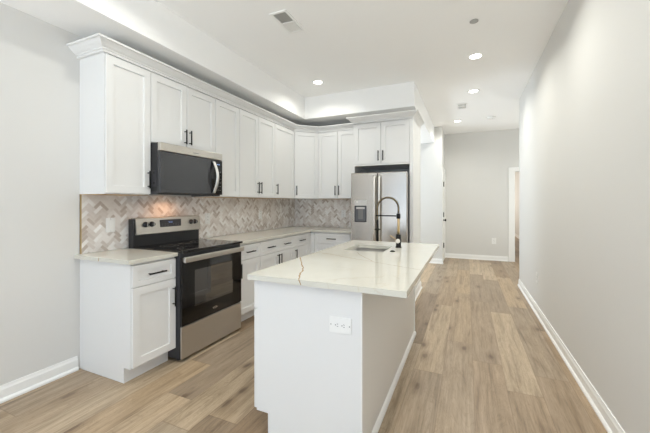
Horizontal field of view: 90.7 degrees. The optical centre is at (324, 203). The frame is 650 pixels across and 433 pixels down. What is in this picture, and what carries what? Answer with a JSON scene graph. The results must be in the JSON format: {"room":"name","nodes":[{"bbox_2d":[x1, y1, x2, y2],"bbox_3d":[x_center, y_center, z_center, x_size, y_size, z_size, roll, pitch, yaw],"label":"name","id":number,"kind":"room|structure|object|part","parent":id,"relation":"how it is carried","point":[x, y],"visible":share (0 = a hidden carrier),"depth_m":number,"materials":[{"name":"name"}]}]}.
{"room":"kitchen","nodes":[
{"label":"kitchen","id":0,"kind":"room"},
{"bbox_2d":[0,2,290,385],"bbox_3d":[-1.649,-0.177,3.426,0.120,2.995,10.130,0,0,24],"label":"wall","id":1,"kind":"structure","parent":0,"point":[40,74],"depth_m":2.31,"materials":[{"name":"paint"}]},
{"bbox_2d":[0,356,78,403],"bbox_3d":[-2.796,1.266,0.656,0.026,0.108,4.135,0,0,24],"label":"baseboard","id":2,"kind":"structure","parent":1,"relation":"attached to","point":[15,388],"depth_m":2.31,"materials":[{"name":"white wood"}]},
{"bbox_2d":[80,52,150,195],"bbox_3d":[-1.718,-0.608,2.667,0.365,1.080,0.381,0,0,24],"label":"upper cabinet","id":3,"kind":"object","parent":1,"relation":"attached to","point":[115,93],"visible":1,"depth_m":2.54,"materials":[{"name":"white wood"}]},
{"bbox_3d":[-1.749,-0.070,2.681,0.298,0.004,0.381,0,0,24],"label":"panel","id":4,"kind":"part","parent":3,"relation":"part of","materials":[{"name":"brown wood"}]},
{"bbox_3d":[-1.593,-0.608,2.612,0.017,1.057,0.375,0,0,24],"label":"door","id":5,"kind":"part","parent":3,"relation":"part of","materials":[{"name":"white wood"}]},
{"bbox_3d":[-1.504,-0.202,2.748,0.038,0.150,0.013,0,0,24],"label":"handle","id":6,"kind":"part","parent":3,"relation":"part of","materials":[{"name":"black metal"}]},
{"bbox_2d":[66,33,352,132],"bbox_3d":[-0.923,-1.190,3.885,0.909,0.083,3.534,0,0,40],"label":"crown molding","id":7,"kind":"structure","parent":3,"relation":"attached to","point":[98,43],"depth_m":2.96,"materials":[{"name":"white wood"}]},
{"bbox_2d":[149,71,214,152],"bbox_3d":[-1.483,-0.838,3.200,0.365,0.620,0.781,0,0,24],"label":"upper cabinet","id":8,"kind":"object","parent":1,"relation":"attached to","point":[181,115],"visible":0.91,"depth_m":3.08,"materials":[{"name":"white wood"}]},
{"bbox_3d":[-1.436,-0.835,2.966,0.017,0.602,0.384,0,0,24],"label":"door","id":9,"kind":"part","parent":8,"relation":"part of","materials":[{"name":"white wood"}]},
{"bbox_2d":[149,142,221,196],"bbox_3d":[-1.420,-0.299,3.160,0.508,0.449,0.760,0,0,24],"label":"microwave","id":10,"kind":"object","parent":8,"relation":"attached to","point":[175,169],"visible":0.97,"depth_m":2.97,"materials":[{"name":"black plastic"}]},
{"bbox_3d":[-1.476,-0.215,2.772,0.055,0.140,0.002,0,0,24],"label":"vent plate","id":11,"kind":"part","parent":10,"relation":"part of","materials":[{"name":"black metal"}]},
{"bbox_3d":[-1.467,-0.087,3.182,0.404,0.025,0.758,0,0,24],"label":"underside panel","id":12,"kind":"part","parent":10,"relation":"part of","materials":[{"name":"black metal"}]},
{"bbox_3d":[-1.290,-0.269,3.041,0.036,0.359,0.642,0,0,24],"label":"door","id":13,"kind":"part","parent":10,"relation":"part of","materials":[{"name":"black glass"}]},
{"bbox_3d":[-1.119,-0.268,3.294,0.066,0.325,0.034,0,0,24],"label":"handle","id":14,"kind":"part","parent":10,"relation":"part of","materials":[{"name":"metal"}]},
{"bbox_3d":[-1.136,-0.269,3.388,0.036,0.359,0.114,0,0,24],"label":"control panel","id":15,"kind":"part","parent":10,"relation":"part of","materials":[{"name":"black glass"}]},
{"bbox_3d":[-1.345,-0.640,3.106,0.038,0.140,0.013,0,0,24],"label":"handle","id":16,"kind":"part","parent":8,"relation":"part of","materials":[{"name":"black metal"}]},
{"bbox_3d":[-1.278,-0.835,3.323,0.017,0.602,0.384,0,0,24],"label":"door","id":17,"kind":"part","parent":8,"relation":"part of","materials":[{"name":"white wood"}]},
{"bbox_2d":[80,195,350,253],"bbox_3d":[-0.640,0.167,3.906,1.335,0.478,3.516,0,0,24],"label":"backsplash","id":18,"kind":"structure","parent":1,"relation":"attached to","point":[228,216],"depth_m":3.84,"materials":[{"name":"tile"}]},
{"bbox_2d":[106,218,114,232],"bbox_3d":[-1.855,0.189,2.779,0.008,0.125,0.078,0,0,24],"label":"wall switch","id":19,"kind":"object","parent":18,"relation":"attached to","point":[110,222],"visible":1,"depth_m":2.77,"materials":[{"name":"plastic"}]},
{"bbox_2d":[205,213,209,223],"bbox_3d":[-1.395,0.180,3.817,0.009,0.125,0.078,0,0,24],"label":"electrical outlet","id":20,"kind":"object","parent":18,"relation":"attached to","point":[207,215],"visible":1,"depth_m":3.81,"materials":[{"name":"plastic"}]},
{"bbox_2d":[341,210,345,216],"bbox_3d":[0.311,0.175,5.393,0.078,0.125,0.009,0,0,24],"label":"electrical outlet","id":21,"kind":"object","parent":18,"relation":"attached to","point":[343,212],"visible":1,"depth_m":5.39,"materials":[{"name":"plastic"}]},
{"bbox_2d":[196,98,238,197],"bbox_3d":[-1.243,-0.608,3.740,0.365,1.080,0.399,0,0,24],"label":"upper cabinet","id":22,"kind":"object","parent":1,"relation":"attached to","point":[226,115],"visible":0.4,"depth_m":3.70,"materials":[{"name":"white wood"}]},
{"bbox_3d":[-1.274,-0.070,3.754,0.298,0.004,0.399,0,0,24],"label":"panel","id":23,"kind":"part","parent":22,"relation":"part of","materials":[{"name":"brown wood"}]},
{"bbox_3d":[-1.118,-0.608,3.685,0.017,1.057,0.393,0,0,24],"label":"door","id":24,"kind":"part","parent":22,"relation":"part of","materials":[{"name":"white wood"}]},
{"bbox_2d":[237,109,274,198],"bbox_3d":[-1.004,-0.608,4.280,0.365,1.080,0.780,0,0,24],"label":"upper cabinet","id":25,"kind":"object","parent":1,"relation":"attached to","point":[256,133],"visible":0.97,"depth_m":4.18,"materials":[{"name":"white wood"}]},
{"bbox_3d":[-0.958,-0.608,4.047,0.017,1.057,0.384,0,0,24],"label":"door","id":26,"kind":"part","parent":25,"relation":"part of","materials":[{"name":"white wood"}]},
{"bbox_3d":[-0.800,-0.608,4.403,0.017,1.057,0.384,0,0,24],"label":"door","id":27,"kind":"part","parent":25,"relation":"part of","materials":[{"name":"white wood"}]},
{"bbox_2d":[268,124,293,198],"bbox_3d":[-0.732,-0.608,4.894,0.365,1.080,0.561,0,0,24],"label":"upper cabinet","id":28,"kind":"object","parent":1,"relation":"attached to","point":[284,137],"visible":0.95,"depth_m":4.84,"materials":[{"name":"white wood"}]},
{"bbox_2d":[293,131,318,198],"bbox_3d":[-0.384,-0.610,5.375,0.612,1.076,0.620,0,0,24],"label":"upper cabinet","id":29,"kind":"object","parent":1,"relation":"attached to","point":[305,143],"visible":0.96,"depth_m":5.16,"materials":[{"name":"white wood"}]},
{"bbox_2d":[0,237,606,432],"bbox_3d":[2.450,1.360,6.270,5.400,0.080,18.950,0,0,24],"label":"floor","id":30,"kind":"structure","parent":0,"point":[480,359],"depth_m":2.33,"materials":[{"name":"brown wood"}]},
{"bbox_2d":[80,257,175,382],"bbox_3d":[-1.580,0.879,2.607,0.665,0.882,0.379,0,0,24],"label":"base cabinet","id":31,"kind":"object","parent":30,"relation":"on","point":[128,312],"visible":0.96,"depth_m":2.45,"materials":[{"name":"white wood"}]},
{"bbox_2d":[74,248,177,264],"bbox_3d":[-1.596,0.422,2.592,0.649,0.030,0.421,0,0,24],"label":"countertop","id":32,"kind":"structure","parent":31,"relation":"on","point":[126,256],"depth_m":2.50,"materials":[{"name":"white stone"}]},
{"bbox_3d":[-1.318,0.534,2.490,0.017,0.158,0.373,0,0,24],"label":"drawer","id":33,"kind":"part","parent":31,"relation":"part of","materials":[{"name":"white wood"}]},
{"bbox_3d":[-1.318,0.907,2.490,0.017,0.576,0.373,0,0,24],"label":"door","id":34,"kind":"part","parent":31,"relation":"part of","materials":[{"name":"white wood"}]},
{"bbox_3d":[-1.294,0.534,2.480,0.038,0.013,0.150,0,0,24],"label":"handle","id":35,"kind":"part","parent":31,"relation":"part of","materials":[{"name":"black metal"}]},
{"bbox_2d":[129,215,243,360],"bbox_3d":[-1.306,0.728,3.123,0.698,1.184,0.777,0,0,24],"label":"range","id":36,"kind":"object","parent":30,"relation":"on","point":[208,271],"visible":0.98,"depth_m":2.96,"materials":[{"name":"grey metal"}]},
{"bbox_2d":[133,239,242,253],"bbox_3d":[-1.290,0.404,3.113,0.610,0.020,0.771,0,0,24],"label":"cooktop","id":37,"kind":"object","parent":36,"relation":"in","point":[182,246],"depth_m":2.99,"materials":[{"name":"black glass"}]},
{"bbox_3d":[-1.035,1.160,3.000,0.018,0.264,0.763,0,0,24],"label":"storage drawer","id":38,"kind":"part","parent":36,"relation":"part of","materials":[{"name":"silver metal"}]},
{"bbox_3d":[-1.034,0.735,2.999,0.020,0.566,0.763,0,0,24],"label":"oven door","id":39,"kind":"part","parent":36,"relation":"part of","materials":[{"name":"black glass"}]},
{"bbox_3d":[-1.007,0.470,2.987,0.042,0.048,0.763,0,0,24],"label":"oven handle","id":40,"kind":"part","parent":36,"relation":"part of","materials":[{"name":"silver metal"}]},
{"bbox_2d":[240,241,259,321],"bbox_3d":[-1.105,0.879,3.679,0.665,0.882,0.407,0,0,24],"label":"base cabinet","id":41,"kind":"object","parent":30,"relation":"on","point":[250,257],"visible":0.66,"depth_m":3.56,"materials":[{"name":"white wood"}]},
{"bbox_3d":[-0.888,0.720,3.395,0.038,0.150,0.013,0,0,24],"label":"handle","id":42,"kind":"part","parent":41,"relation":"part of","materials":[{"name":"black metal"}]},
{"bbox_3d":[-0.843,0.534,3.562,0.017,0.158,0.401,0,0,24],"label":"drawer","id":43,"kind":"part","parent":41,"relation":"part of","materials":[{"name":"white wood"}]},
{"bbox_2d":[259,235,293,269],"bbox_3d":[-0.863,0.879,4.227,0.665,0.882,0.791,0,0,24],"label":"base cabinet","id":44,"kind":"object","parent":30,"relation":"on","point":[275,251],"visible":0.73,"depth_m":4.06,"materials":[{"name":"white wood"}]},
{"bbox_3d":[-0.680,0.907,3.930,0.017,0.576,0.390,0,0,24],"label":"door","id":45,"kind":"part","parent":44,"relation":"part of","materials":[{"name":"white wood"}]},
{"bbox_2d":[200,226,350,244],"bbox_3d":[-0.408,0.422,4.429,1.311,0.030,2.347,0,0,24],"label":"countertop","id":46,"kind":"structure","parent":44,"relation":"on","point":[255,236],"depth_m":4.44,"materials":[{"name":"white stone"}]},
{"bbox_3d":[-0.600,0.534,4.111,0.017,0.158,0.785,0,0,24],"label":"drawer","id":47,"kind":"part","parent":44,"relation":"part of","materials":[{"name":"white wood"}]},
{"bbox_3d":[-0.520,0.907,4.292,0.017,0.576,0.390,0,0,24],"label":"door","id":48,"kind":"part","parent":44,"relation":"part of","materials":[{"name":"white wood"}]},
{"bbox_2d":[293,232,310,258],"bbox_3d":[-0.596,0.879,4.829,0.665,0.882,0.524,0,0,24],"label":"base cabinet","id":49,"kind":"object","parent":30,"relation":"on","point":[302,242],"visible":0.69,"depth_m":4.70,"materials":[{"name":"white wood"}]},
{"bbox_3d":[-0.349,0.907,4.677,0.017,0.576,0.439,0,0,24],"label":"door","id":50,"kind":"part","parent":49,"relation":"part of","materials":[{"name":"white wood"}]},
{"bbox_3d":[-0.349,0.534,4.677,0.017,0.158,0.439,0,0,24],"label":"drawer","id":51,"kind":"part","parent":49,"relation":"part of","materials":[{"name":"white wood"}]},
{"bbox_2d":[311,232,350,252],"bbox_3d":[0.220,0.879,5.082,0.694,0.882,0.665,0,0,24],"label":"base cabinet","id":52,"kind":"object","parent":30,"relation":"on","point":[320,241],"visible":0.3,"depth_m":4.85,"materials":[{"name":"white wood"}]},
{"bbox_3d":[0.106,0.760,4.818,0.574,0.283,0.017,0,0,24],"label":"drawer","id":53,"kind":"part","parent":52,"relation":"part of","materials":[{"name":"white wood"}]},
{"bbox_3d":[0.106,0.534,4.818,0.574,0.158,0.017,0,0,24],"label":"drawer","id":54,"kind":"part","parent":52,"relation":"part of","materials":[{"name":"white wood"}]},
{"bbox_2d":[254,280,415,432],"bbox_3d":[0.235,0.879,2.569,0.711,0.882,1.782,0,0,24],"label":"kitchen island","id":55,"kind":"object","parent":30,"relation":"on","point":[309,377],"visible":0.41,"depth_m":1.78,"materials":[{"name":"paint"}]},
{"bbox_3d":[-0.304,0.534,2.118,0.017,0.158,0.514,0,0,24],"label":"drawer","id":56,"kind":"part","parent":55,"relation":"part of","materials":[{"name":"white wood"}]},
{"bbox_3d":[-0.304,0.907,2.118,0.017,0.576,0.514,0,0,24],"label":"door","id":57,"kind":"part","parent":55,"relation":"part of","materials":[{"name":"white wood"}]},
{"bbox_3d":[-0.105,0.879,1.754,0.637,0.882,0.016,0,0,24],"label":"panel","id":58,"kind":"part","parent":55,"relation":"part of","materials":[{"name":"white wood"}]},
{"bbox_2d":[329,316,351,334],"bbox_3d":[0.079,0.631,1.659,0.122,0.084,0.009,0,0,24],"label":"electrical outlet","id":59,"kind":"object","parent":55,"relation":"attached to","point":[341,325],"visible":1,"depth_m":1.66,"materials":[{"name":"plastic"}]},
{"bbox_2d":[334,321,345,329],"bbox_3d":[0.078,0.631,1.657,0.067,0.034,0.002,0,0,24],"label":"socket","id":60,"kind":"object","parent":59,"relation":"attached to","point":[338,325],"depth_m":1.66,"materials":[{"name":"plastic"}]},
{"bbox_2d":[247,240,438,297],"bbox_3d":[0.343,0.422,2.513,0.899,0.030,1.866,0,0,24],"label":"island countertop","id":61,"kind":"structure","parent":55,"relation":"on","point":[338,267],"depth_m":2.00,"materials":[{"name":"white stone"}]},
{"bbox_2d":[353,248,387,251],"bbox_3d":[0.403,0.534,2.917,0.389,0.192,0.444,0,0,24],"label":"sink","id":62,"kind":"object","parent":61,"relation":"in","point":[356,249],"visible":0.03,"depth_m":3.12,"materials":[{"name":"silver metal"}]},
{"bbox_2d":[375,196,401,247],"bbox_3d":[0.582,0.171,2.982,0.252,0.471,0.075,0,0,24],"label":"faucet","id":63,"kind":"object","parent":61,"relation":"on","point":[398,215],"visible":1,"depth_m":2.95,"materials":[{"name":"black metal"}]},
{"bbox_3d":[0.187,0.879,1.624,0.005,0.882,0.016,0,0,24],"label":"corner trim","id":64,"kind":"part","parent":55,"relation":"part of","materials":[{"name":"white wood"}]},
{"bbox_3d":[0.539,0.879,2.434,0.006,0.882,1.750,0,0,24],"label":"panel","id":65,"kind":"part","parent":55,"relation":"part of","materials":[{"name":"paint"}]},
{"bbox_3d":[0.551,1.302,2.429,0.020,0.036,1.781,0,0,24],"label":"shoe molding","id":66,"kind":"part","parent":55,"relation":"part of","materials":[{"name":"white wood"}]},
{"bbox_3d":[0.900,0.879,3.232,0.008,0.882,0.030,0,0,24],"label":"corner trim","id":67,"kind":"part","parent":55,"relation":"part of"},
{"bbox_2d":[353,125,366,172],"bbox_3d":[0.544,0.089,4.951,0.019,2.462,0.644,0,0,24],"label":"panel","id":68,"kind":"object","parent":30,"relation":"on","point":[355,169],"visible":0.11,"depth_m":4.69,"materials":[{"name":"white wood"}]},
{"bbox_2d":[351,171,409,242],"bbox_3d":[0.857,0.451,4.656,0.771,1.738,0.833,0,0,24],"label":"refrigerator","id":69,"kind":"object","parent":30,"relation":"on","point":[367,189],"visible":0.57,"depth_m":4.31,"materials":[{"name":"grey metal"}]},
{"bbox_3d":[0.491,-0.004,4.436,0.170,0.077,0.008,0,0,24],"label":"dispenser panel","id":70,"kind":"part","parent":69,"relation":"part of","materials":[{"name":"silver metal"}]},
{"bbox_3d":[0.490,0.147,4.435,0.170,0.225,0.008,0,0,24],"label":"dispenser frame","id":71,"kind":"part","parent":69,"relation":"part of","materials":[{"name":"grey plastic"}]},
{"bbox_3d":[0.551,0.084,4.452,0.376,1.003,0.078,0,0,24],"label":"door","id":72,"kind":"part","parent":69,"relation":"part of","materials":[{"name":"silver metal"}]},
{"bbox_3d":[0.666,0.075,4.324,0.032,0.911,0.073,0,0,24],"label":"handle","id":73,"kind":"part","parent":69,"relation":"part of","materials":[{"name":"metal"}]},
{"bbox_3d":[0.728,0.075,4.297,0.032,0.911,0.073,0,0,24],"label":"handle","id":74,"kind":"part","parent":69,"relation":"part of","materials":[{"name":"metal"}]},
{"bbox_3d":[0.906,0.084,4.295,0.388,1.003,0.078,0,0,24],"label":"door","id":75,"kind":"part","parent":69,"relation":"part of","materials":[{"name":"silver metal"}]},
{"bbox_2d":[410,118,419,288],"bbox_3d":[1.293,0.089,4.617,0.046,2.462,0.649,0,0,24],"label":"panel","id":76,"kind":"object","parent":30,"relation":"on","point":[414,129],"visible":0.64,"depth_m":4.43,"materials":[{"name":"white wood"}]},
{"bbox_2d":[155,0,567,133],"bbox_3d":[2.450,-1.725,6.270,5.400,0.100,18.950,0,0,24],"label":"ceiling","id":77,"kind":"structure","parent":0,"point":[348,45],"depth_m":3.41,"materials":[{"name":"paint"}]},
{"bbox_2d":[0,0,433,142],"bbox_3d":[-0.622,-1.504,2.916,2.171,0.339,10.029,0,0,24],"label":"soffit","id":78,"kind":"structure","parent":77,"relation":"attached to","point":[148,27],"depth_m":3.22,"materials":[{"name":"paint"}]},
{"bbox_2d":[269,9,304,33],"bbox_3d":[-0.342,-1.670,2.968,0.170,0.008,0.360,0,0,24],"label":"ceiling vent","id":79,"kind":"object","parent":77,"relation":"in","point":[284,18],"visible":1,"depth_m":2.95,"materials":[{"name":"white metal"}]},
{"bbox_2d":[312,80,323,84],"bbox_3d":[-0.097,-1.671,4.438,0.170,0.007,0.170,0,0,24],"label":"recessed light","id":80,"kind":"object","parent":77,"relation":"in","point":[317,82],"visible":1,"depth_m":4.43,"materials":[{"name":"white"}]},
{"bbox_2d":[457,103,466,108],"bbox_3d":[2.360,-1.670,5.532,0.160,0.008,0.300,0,0,24],"label":"ceiling vent","id":81,"kind":"object","parent":77,"relation":"in","point":[463,105],"visible":1,"depth_m":5.53,"materials":[{"name":"white metal"}]},
{"bbox_2d":[467,89,479,92],"bbox_3d":[2.216,-1.671,4.793,0.170,0.007,0.170,0,0,24],"label":"recessed light","id":82,"kind":"object","parent":77,"relation":"in","point":[472,90],"visible":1,"depth_m":4.79,"materials":[{"name":"white"}]},
{"bbox_2d":[470,19,478,23],"bbox_3d":[1.370,-1.671,2.952,0.076,0.008,0.076,0,0,24],"label":"sprinkler cover","id":83,"kind":"object","parent":77,"relation":"attached to","point":[473,21],"visible":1,"depth_m":2.95,"materials":[{"name":"grey metal"}]},
{"bbox_2d":[467,53,483,59],"bbox_3d":[1.712,-1.671,3.654,0.170,0.007,0.170,0,0,24],"label":"recessed light","id":84,"kind":"object","parent":77,"relation":"in","point":[473,56],"visible":1,"depth_m":3.65,"materials":[{"name":"white"}]},
{"bbox_2d":[470,54,480,58],"bbox_3d":[1.712,-1.668,3.654,0.117,0.002,0.117,0,0,9],"label":"diffuser","id":85,"kind":"object","parent":84,"relation":"attached to","point":[472,56],"depth_m":3.65,"materials":[{"name":"white plastic"}]},
{"bbox_2d":[310,118,420,280],"bbox_3d":[0.474,-0.177,5.390,2.170,2.995,0.100,0,0,24],"label":"wall","id":86,"kind":"structure","parent":0,"point":[392,170],"depth_m":5.00,"materials":[{"name":"paint"}]},
{"bbox_2d":[318,130,352,198],"bbox_3d":[0.269,-0.608,5.226,0.706,1.080,0.365,0,0,24],"label":"upper cabinet","id":87,"kind":"object","parent":86,"relation":"attached to","point":[335,149],"visible":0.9,"depth_m":5.11,"materials":[{"name":"white wood"}]},
{"bbox_3d":[0.045,-0.608,5.175,0.332,1.057,0.017,0,0,24],"label":"door","id":88,"kind":"part","parent":87,"relation":"part of","materials":[{"name":"white wood"}]},
{"bbox_3d":[0.354,-0.608,5.038,0.332,1.057,0.017,0,0,24],"label":"door","id":89,"kind":"part","parent":87,"relation":"part of","materials":[{"name":"white wood"}]},
{"bbox_2d":[354,119,409,170],"bbox_3d":[0.904,-0.838,4.769,0.785,0.609,0.686,0,0,24],"label":"upper cabinet","id":90,"kind":"object","parent":86,"relation":"attached to","point":[385,145],"visible":0.99,"depth_m":4.49,"materials":[{"name":"white wood"}]},
{"bbox_3d":[0.604,-0.842,4.576,0.386,0.574,0.017,0,0,24],"label":"door","id":91,"kind":"part","parent":90,"relation":"part of","materials":[{"name":"white wood"}]},
{"bbox_2d":[346,109,424,127],"bbox_3d":[0.909,-1.184,4.736,1.000,0.083,0.742,0,0,24],"label":"crown molding","id":92,"kind":"structure","parent":90,"relation":"attached to","point":[415,114],"depth_m":4.44,"materials":[{"name":"white wood"}]},
{"bbox_3d":[0.963,-0.842,4.417,0.386,0.574,0.017,0,0,24],"label":"door","id":93,"kind":"part","parent":90,"relation":"part of","materials":[{"name":"white wood"}]},
{"bbox_2d":[415,281,421,300],"bbox_3d":[0.361,1.266,5.104,2.196,0.108,0.766,0,0,24],"label":"baseboard","id":94,"kind":"structure","parent":86,"relation":"attached to","point":[418,289],"depth_m":4.65,"materials":[{"name":"white wood"}]},
{"bbox_2d":[421,126,444,258],"bbox_3d":[1.692,-0.177,7.940,2.332,2.995,1.030,0,0,24],"label":"wall","id":95,"kind":"structure","parent":0,"point":[432,154],"depth_m":7.08,"materials":[{"name":"paint"}]},
{"bbox_2d":[429,258,442,263],"bbox_3d":[1.498,1.266,7.470,2.358,0.108,0.066,0,0,24],"label":"baseboard","id":96,"kind":"structure","parent":95,"relation":"attached to","point":[433,260],"depth_m":7.03,"materials":[{"name":"white wood"}]},
{"bbox_2d":[442,167,445,260],"bbox_3d":[2.776,0.260,7.414,0.080,2.120,0.865,0,0,24],"label":"door","id":97,"kind":"structure","parent":95,"relation":"in","point":[443,169],"depth_m":7.26,"materials":[{"name":"white wood"}]},
{"bbox_2d":[445,129,518,260],"bbox_3d":[4.224,-0.177,7.316,2.803,2.995,0.120,0,0,24],"label":"wall","id":98,"kind":"structure","parent":0,"point":[477,164],"depth_m":7.52,"materials":[{"name":"paint"}]},
{"bbox_2d":[445,253,507,261],"bbox_3d":[3.531,1.266,7.543,1.353,0.108,0.026,0,0,24],"label":"baseboard","id":99,"kind":"structure","parent":98,"relation":"attached to","point":[447,255],"depth_m":7.53,"materials":[{"name":"white wood"}]},
{"bbox_2d":[509,167,518,261],"bbox_3d":[4.642,0.255,7.127,1.005,2.130,0.148,0,0,24],"label":"trim","id":100,"kind":"structure","parent":98,"relation":"attached to","point":[512,170],"depth_m":7.23,"materials":[{"name":"white wood"}]},
{"bbox_2d":[515,172,518,234],"bbox_3d":[5.097,-0.177,11.173,3.470,2.995,7.640,0,0,24],"label":"wall","id":101,"kind":"structure","parent":0,"point":[516,173],"depth_m":12.37,"materials":[{"name":"paint"}]},
{"bbox_2d":[519,0,649,432],"bbox_3d":[1.437,-0.177,1.209,0.120,2.995,8.575,0,0,24],"label":"wall","id":102,"kind":"structure","parent":0,"point":[584,105],"depth_m":2.09,"materials":[{"name":"paint"}]},
{"bbox_2d":[518,279,624,432],"bbox_3d":[1.370,1.266,1.239,0.026,0.108,8.575,0,0,24],"label":"baseboard","id":103,"kind":"structure","parent":102,"relation":"attached to","point":[602,411],"depth_m":2.36,"materials":[{"name":"white wood"}]}
]}

